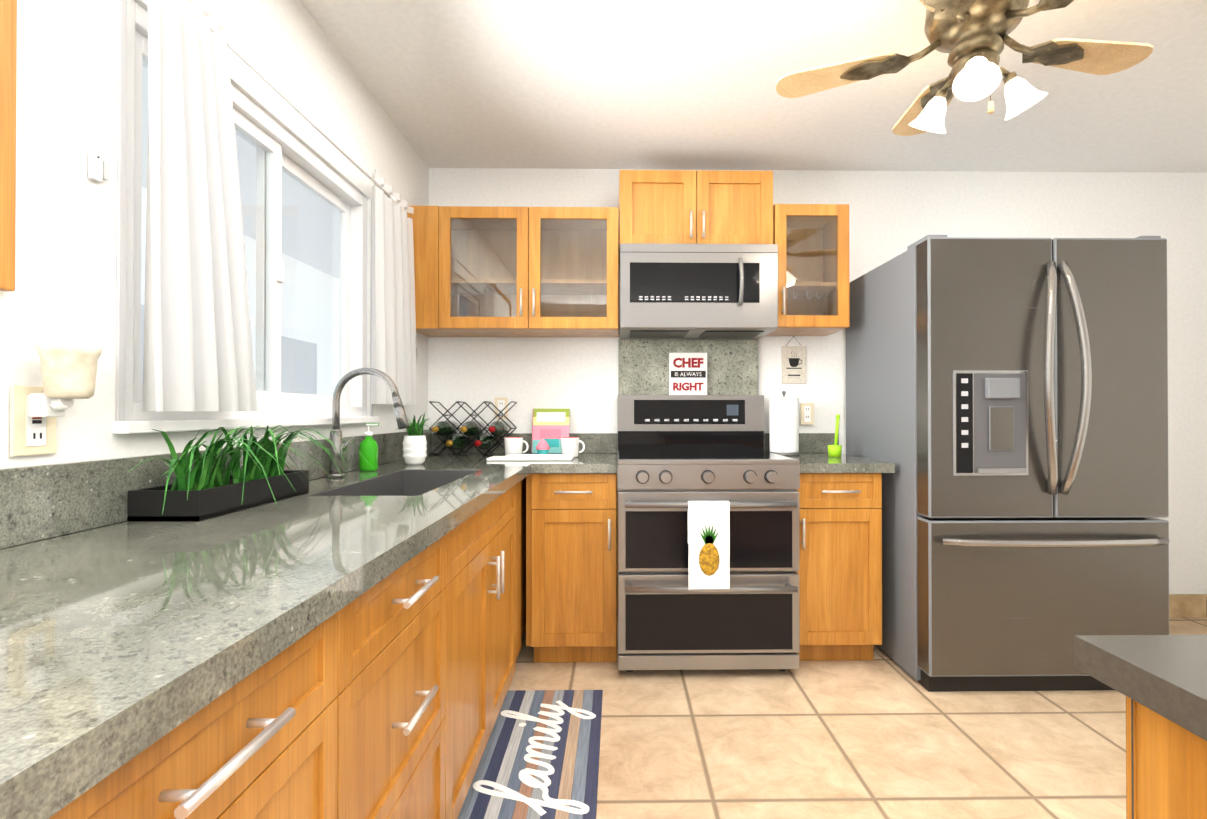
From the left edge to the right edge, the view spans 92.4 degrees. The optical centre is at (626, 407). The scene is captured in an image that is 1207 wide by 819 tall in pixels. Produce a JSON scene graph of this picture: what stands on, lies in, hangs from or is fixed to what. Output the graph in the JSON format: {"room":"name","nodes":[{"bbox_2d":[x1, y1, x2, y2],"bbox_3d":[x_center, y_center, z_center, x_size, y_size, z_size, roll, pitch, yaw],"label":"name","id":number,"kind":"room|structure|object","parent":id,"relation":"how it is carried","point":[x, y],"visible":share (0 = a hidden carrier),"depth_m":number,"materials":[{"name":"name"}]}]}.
{"room":"kitchen","nodes":[
{"label":"kitchen","id":0,"kind":"room"},
{"bbox_2d":[0,0,428,468],"bbox_3d":[-1.071,-0.092,0.563,0.120,2.400,5.000,0,0,-1],"label":"wall","id":1,"kind":"structure","parent":0,"point":[65,291],"depth_m":1.11,"materials":[{"name":"paint"}]},
{"bbox_2d":[0,0,16,290],"bbox_3d":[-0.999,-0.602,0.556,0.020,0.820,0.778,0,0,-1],"label":"upper cabinet","id":2,"kind":"object","parent":1,"relation":"attached to","point":[8,40],"visible":0.94,"depth_m":0.93,"materials":[{"name":"brown wood"}]},
{"bbox_2d":[10,343,102,456],"bbox_3d":[-0.965,-0.013,0.992,0.102,0.188,0.084,0,0,-1],"label":"outlet","id":3,"kind":"object","parent":1,"relation":"attached to","point":[68,372],"depth_m":0.97,"materials":[{"name":"white plastic"}]},
{"bbox_2d":[88,150,108,182],"bbox_3d":[-1.012,-0.461,1.110,0.011,0.055,0.037,0,0,-1],"label":"light switch","id":4,"kind":"object","parent":1,"relation":"attached to","point":[97,168],"visible":1,"depth_m":1.10,"materials":[{"name":"white plastic"}]},
{"bbox_2d":[113,0,378,433],"bbox_3d":[-1.064,-0.400,1.758,0.130,0.910,1.215,0,0,-1],"label":"window","id":5,"kind":"structure","parent":1,"relation":"in","point":[279,148],"depth_m":1.74,"materials":[{"name":"white plastic"}]},
{"bbox_2d":[179,0,394,201],"bbox_3d":[-0.996,-0.884,1.762,0.064,0.040,1.367,0,0,-1],"label":"curtain rod","id":6,"kind":"object","parent":1,"relation":"attached to","point":[242,57],"visible":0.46,"depth_m":1.64,"materials":[{"name":"white plastic"}]},
{"bbox_2d":[142,0,257,410],"bbox_3d":[-0.959,-0.459,1.325,0.092,0.934,0.365,0,0,-1],"label":"curtain","id":7,"kind":"object","parent":6,"relation":"hanging from","point":[198,351],"visible":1,"depth_m":1.27,"materials":[{"name":"white fabric"}]},
{"bbox_2d":[371,169,417,404],"bbox_3d":[-0.980,-0.467,2.452,0.059,0.904,0.510,0,0,-1],"label":"curtain","id":8,"kind":"object","parent":6,"relation":"hanging from","point":[393,350],"visible":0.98,"depth_m":2.39,"materials":[{"name":"white fabric"}]},
{"bbox_2d":[299,0,1206,172],"bbox_3d":[1.138,-1.332,0.604,4.540,0.080,5.240,0,0,-1],"label":"ceiling","id":9,"kind":"structure","parent":0,"point":[612,84],"depth_m":2.31,"materials":[{"name":"paint"}]},
{"bbox_2d":[776,0,1152,135],"bbox_3d":[1.025,-1.057,1.684,1.070,0.454,1.070,0,0,-1],"label":"ceiling fan","id":10,"kind":"object","parent":9,"relation":"hanging from","point":[971,37],"visible":1,"depth_m":1.68,"materials":[{"name":"gold metal"}]},
{"bbox_2d":[428,168,1206,593],"bbox_3d":[1.100,-0.076,3.156,4.540,2.400,0.120,0,0,-1],"label":"wall","id":11,"kind":"structure","parent":0,"point":[892,214],"depth_m":3.11,"materials":[{"name":"paint"}]},
{"bbox_2d":[495,397,507,418],"bbox_3d":[-0.662,0.001,3.063,0.070,0.115,0.008,0,0,-1],"label":"electrical outlet","id":12,"kind":"object","parent":11,"relation":"attached to","point":[501,403],"visible":0.73,"depth_m":3.06,"materials":[{"name":"beige plastic"}]},
{"bbox_2d":[407,206,618,336],"bbox_3d":[-0.541,-0.670,2.895,1.006,0.585,0.356,0,0,-1],"label":"upper cabinet","id":13,"kind":"object","parent":11,"relation":"attached to","point":[481,271],"visible":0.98,"depth_m":2.77,"materials":[{"name":"brown wood"}]},
{"bbox_2d":[618,339,758,394],"bbox_3d":[0.331,-0.070,3.073,0.746,0.588,0.018,0,0,-1],"label":"backsplash","id":14,"kind":"structure","parent":11,"relation":"attached to","point":[732,367],"depth_m":3.07,"materials":[{"name":"stone"}]},
{"bbox_2d":[619,170,772,263],"bbox_3d":[0.336,-0.955,2.910,0.740,0.372,0.356,0,0,-1],"label":"upper cabinet","id":15,"kind":"object","parent":11,"relation":"attached to","point":[690,207],"visible":0.79,"depth_m":2.78,"materials":[{"name":"brown wood"}]},
{"bbox_2d":[620,243,777,338],"bbox_3d":[0.337,-0.565,2.857,0.738,0.402,0.456,0,0,-1],"label":"microwave","id":16,"kind":"object","parent":15,"relation":"attached to","point":[698,291],"visible":1,"depth_m":2.68,"materials":[{"name":"silver metal"}]},
{"bbox_2d":[782,336,805,383],"bbox_3d":[0.895,-0.258,3.086,0.128,0.253,0.013,0,0,-1],"label":"sign","id":17,"kind":"object","parent":11,"relation":"attached to","point":[793,364],"visible":1,"depth_m":3.08,"materials":[{"name":"wood"}]},
{"bbox_2d":[801,403,813,424],"bbox_3d":[0.961,0.031,3.067,0.070,0.115,0.007,0,0,-1],"label":"electrical outlet","id":18,"kind":"object","parent":11,"relation":"attached to","point":[807,413],"visible":0.98,"depth_m":3.06,"materials":[{"name":"beige plastic"}]},
{"bbox_2d":[765,204,849,335],"bbox_3d":[0.892,-0.685,2.917,0.362,0.595,0.356,0,0,-1],"label":"upper cabinet","id":19,"kind":"object","parent":11,"relation":"attached to","point":[811,241],"visible":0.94,"depth_m":2.79,"materials":[{"name":"brown wood"}]},
{"bbox_2d":[1169,594,1206,616],"bbox_3d":[2.725,1.063,3.103,1.048,0.122,0.015,0,0,-1],"label":"baseboard","id":20,"kind":"structure","parent":11,"relation":"attached to","point":[1187,605],"depth_m":3.10,"materials":[{"name":"tile"}]},
{"bbox_2d":[508,617,1206,818],"bbox_3d":[1.138,1.148,0.588,4.540,0.080,5.240,0,0,-1],"label":"floor","id":21,"kind":"structure","parent":0,"point":[882,734],"depth_m":1.92,"materials":[{"name":"tile"}]},
{"bbox_2d":[48,599,355,818],"bbox_3d":[-0.705,0.686,0.522,0.608,0.844,0.571,0,0,-1],"label":"base cabinet","id":22,"kind":"object","parent":21,"relation":"on","point":[277,744],"depth_m":0.64,"materials":[{"name":"brown wood"}]},
{"bbox_2d":[0,429,616,818],"bbox_3d":[-0.522,0.184,1.369,0.999,0.167,3.398,0,0,-1],"label":"countertop","id":23,"kind":"structure","parent":22,"relation":"on","point":[123,640],"depth_m":0.75,"materials":[{"name":"stone"}]},
{"bbox_2d":[98,424,375,520],"bbox_3d":[-0.816,0.135,1.355,0.363,0.184,0.733,0,0,-1],"label":"planter","id":24,"kind":"object","parent":23,"relation":"on","point":[204,488],"visible":1,"depth_m":1.26,"materials":[{"name":"black"}]},
{"bbox_2d":[327,368,408,477],"bbox_3d":[-0.864,0.048,1.984,0.269,0.366,0.143,0,0,-1],"label":"faucet","id":25,"kind":"object","parent":23,"relation":"on","point":[400,415],"visible":0.94,"depth_m":1.93,"materials":[{"name":"silver metal"}]},
{"bbox_2d":[359,423,379,470],"bbox_3d":[-0.954,0.144,2.148,0.073,0.175,0.066,0,0,-1],"label":"soap bottle","id":26,"kind":"object","parent":23,"relation":"on","point":[368,448],"visible":1,"depth_m":2.12,"materials":[{"name":"green plastic"}]},
{"bbox_2d":[310,470,478,495],"bbox_3d":[-0.696,0.360,1.851,0.298,0.251,0.688,0,0,-1],"label":"sink","id":27,"kind":"object","parent":23,"relation":"in","point":[410,483],"visible":0.04,"depth_m":2.19,"materials":[{"name":"grey metal"}]},
{"bbox_2d":[395,414,441,464],"bbox_3d":[-0.882,0.124,2.396,0.214,0.220,0.216,0,0,-1],"label":"plant pot","id":28,"kind":"object","parent":23,"relation":"on","point":[414,443],"visible":0.96,"depth_m":2.37,"materials":[{"name":"white ceramic"}]},
{"bbox_2d":[429,401,516,455],"bbox_3d":[-0.770,0.102,2.870,0.407,0.270,0.302,0,0,-1],"label":"wine rack","id":29,"kind":"object","parent":23,"relation":"on","point":[469,429],"visible":0.96,"depth_m":2.85,"materials":[{"name":"black metal"}]},
{"bbox_2d":[504,437,528,455],"bbox_3d":[-0.527,0.188,2.770,0.118,0.095,0.092,0,0,-1],"label":"mug","id":30,"kind":"object","parent":23,"relation":"on","point":[513,445],"visible":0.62,"depth_m":2.73,"materials":[{"name":"white ceramic"}]},
{"bbox_2d":[486,454,573,460],"bbox_3d":[-0.433,0.224,2.636,0.380,0.022,0.130,0,0,-1],"label":"serving tray","id":31,"kind":"object","parent":23,"relation":"on","point":[538,457],"visible":0.98,"depth_m":2.58,"materials":[{"name":"white ceramic"}]},
{"bbox_2d":[536,439,549,453],"bbox_3d":[-0.405,0.192,2.811,0.068,0.088,0.068,0,0,-1],"label":"figurine","id":32,"kind":"object","parent":23,"relation":"on","point":[542,447],"visible":0.77,"depth_m":2.79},
{"bbox_2d":[531,409,569,453],"bbox_3d":[-0.394,0.119,3.018,0.192,0.234,0.068,0,0,-1],"label":"cookbook","id":33,"kind":"object","parent":23,"relation":"on","point":[550,427],"visible":0.79,"depth_m":3.01,"materials":[{"name":"paper"}]},
{"bbox_2d":[560,437,584,457],"bbox_3d":[-0.257,0.188,2.774,0.118,0.095,0.092,0,0,-1],"label":"mug","id":34,"kind":"object","parent":23,"relation":"on","point":[570,446],"visible":0.85,"depth_m":2.74,"materials":[{"name":"white ceramic"}]},
{"bbox_2d":[352,525,459,818],"bbox_3d":[-0.713,0.689,1.090,0.608,0.844,0.566,0,0,-1],"label":"base cabinet","id":35,"kind":"object","parent":21,"relation":"on","point":[384,698],"depth_m":1.10,"materials":[{"name":"brown wood"}]},
{"bbox_2d":[460,477,525,712],"bbox_3d":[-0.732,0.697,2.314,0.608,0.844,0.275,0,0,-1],"label":"base cabinet","id":36,"kind":"object","parent":21,"relation":"on","point":[492,540],"depth_m":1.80,"materials":[{"name":"brown wood"}]},
{"bbox_2d":[457,690,602,818],"bbox_3d":[-0.273,1.110,1.672,0.380,0.009,1.210,0,0,-1],"label":"rug","id":37,"kind":"object","parent":21,"relation":"on","point":[540,757],"visible":0.96,"depth_m":1.82,"materials":[{"name":"multicoloured fabric"}]},
{"bbox_2d":[526,473,616,661],"bbox_3d":[-0.238,0.700,2.746,0.388,0.844,0.646,0,0,-1],"label":"base cabinet","id":38,"kind":"object","parent":21,"relation":"on","point":[571,567],"visible":1,"depth_m":2.47,"materials":[{"name":"brown wood"}]},
{"bbox_2d":[617,395,799,671],"bbox_3d":[0.337,0.526,2.684,0.754,1.190,0.732,0,0,-1],"label":"range","id":39,"kind":"object","parent":21,"relation":"on","point":[676,453],"visible":0.94,"depth_m":2.38,"materials":[{"name":"silver metal"}]},
{"bbox_2d":[669,353,706,394],"bbox_3d":[0.326,-0.180,3.044,0.200,0.224,0.014,0,0,-1],"label":"sign","id":40,"kind":"object","parent":39,"relation":"on","point":[687,373],"visible":0.98,"depth_m":3.04,"materials":[{"name":"white"}]},
{"bbox_2d":[687,501,729,588],"bbox_3d":[0.332,0.550,2.329,0.165,0.350,0.039,0,0,-1],"label":"tea towel","id":41,"kind":"object","parent":39,"relation":"hanging from","point":[708,526],"visible":1,"depth_m":2.31,"materials":[{"name":"white fabric"}]},
{"bbox_2d":[797,473,881,660],"bbox_3d":[0.906,0.700,2.763,0.380,0.844,0.646,0,0,-1],"label":"base cabinet","id":42,"kind":"object","parent":21,"relation":"on","point":[839,572],"visible":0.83,"depth_m":2.49,"materials":[{"name":"brown wood"}]},
{"bbox_2d":[764,433,894,472],"bbox_3d":[0.925,0.204,2.770,0.421,0.145,0.638,0,0,-1],"label":"countertop","id":43,"kind":"structure","parent":42,"relation":"on","point":[812,457],"depth_m":2.60,"materials":[{"name":"stone"}]},
{"bbox_2d":[769,391,799,455],"bbox_3d":[0.803,0.074,2.940,0.156,0.326,0.156,0,0,-1],"label":"paper towel","id":44,"kind":"object","parent":43,"relation":"on","point":[783,425],"visible":0.98,"depth_m":2.88,"materials":[{"name":"white paper"}]},
{"bbox_2d":[828,414,841,456],"bbox_3d":[1.015,0.133,2.813,0.066,0.206,0.066,0,0,-1],"label":"scrub brush","id":45,"kind":"object","parent":43,"relation":"on","point":[835,450],"visible":1,"depth_m":2.80,"materials":[{"name":"green plastic"}]},
{"bbox_2d":[846,235,1169,691],"bbox_3d":[1.643,0.221,2.614,0.950,1.800,0.896,0,0,-1],"label":"fridge","id":46,"kind":"object","parent":21,"relation":"on","point":[1007,406],"visible":0.94,"depth_m":2.25,"materials":[{"name":"grey metal"}]},
{"bbox_2d":[1074,635,1206,818],"bbox_3d":[1.071,0.658,-0.275,1.260,0.890,1.670,0,0,-1],"label":"kitchen island","id":47,"kind":"object","parent":21,"relation":"on","point":[1159,682],"visible":1,"depth_m":0.49,"materials":[{"name":"stone"}]},
{"label":"outside","id":48,"kind":"structure","parent":0,"visible":0},
{"bbox_2d":[141,61,339,394],"bbox_3d":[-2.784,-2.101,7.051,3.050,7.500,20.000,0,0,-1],"label":"window glass","id":49,"kind":"structure","parent":48,"point":[293,233],"depth_m":6.88,"materials":[{"name":"white"}]}
]}

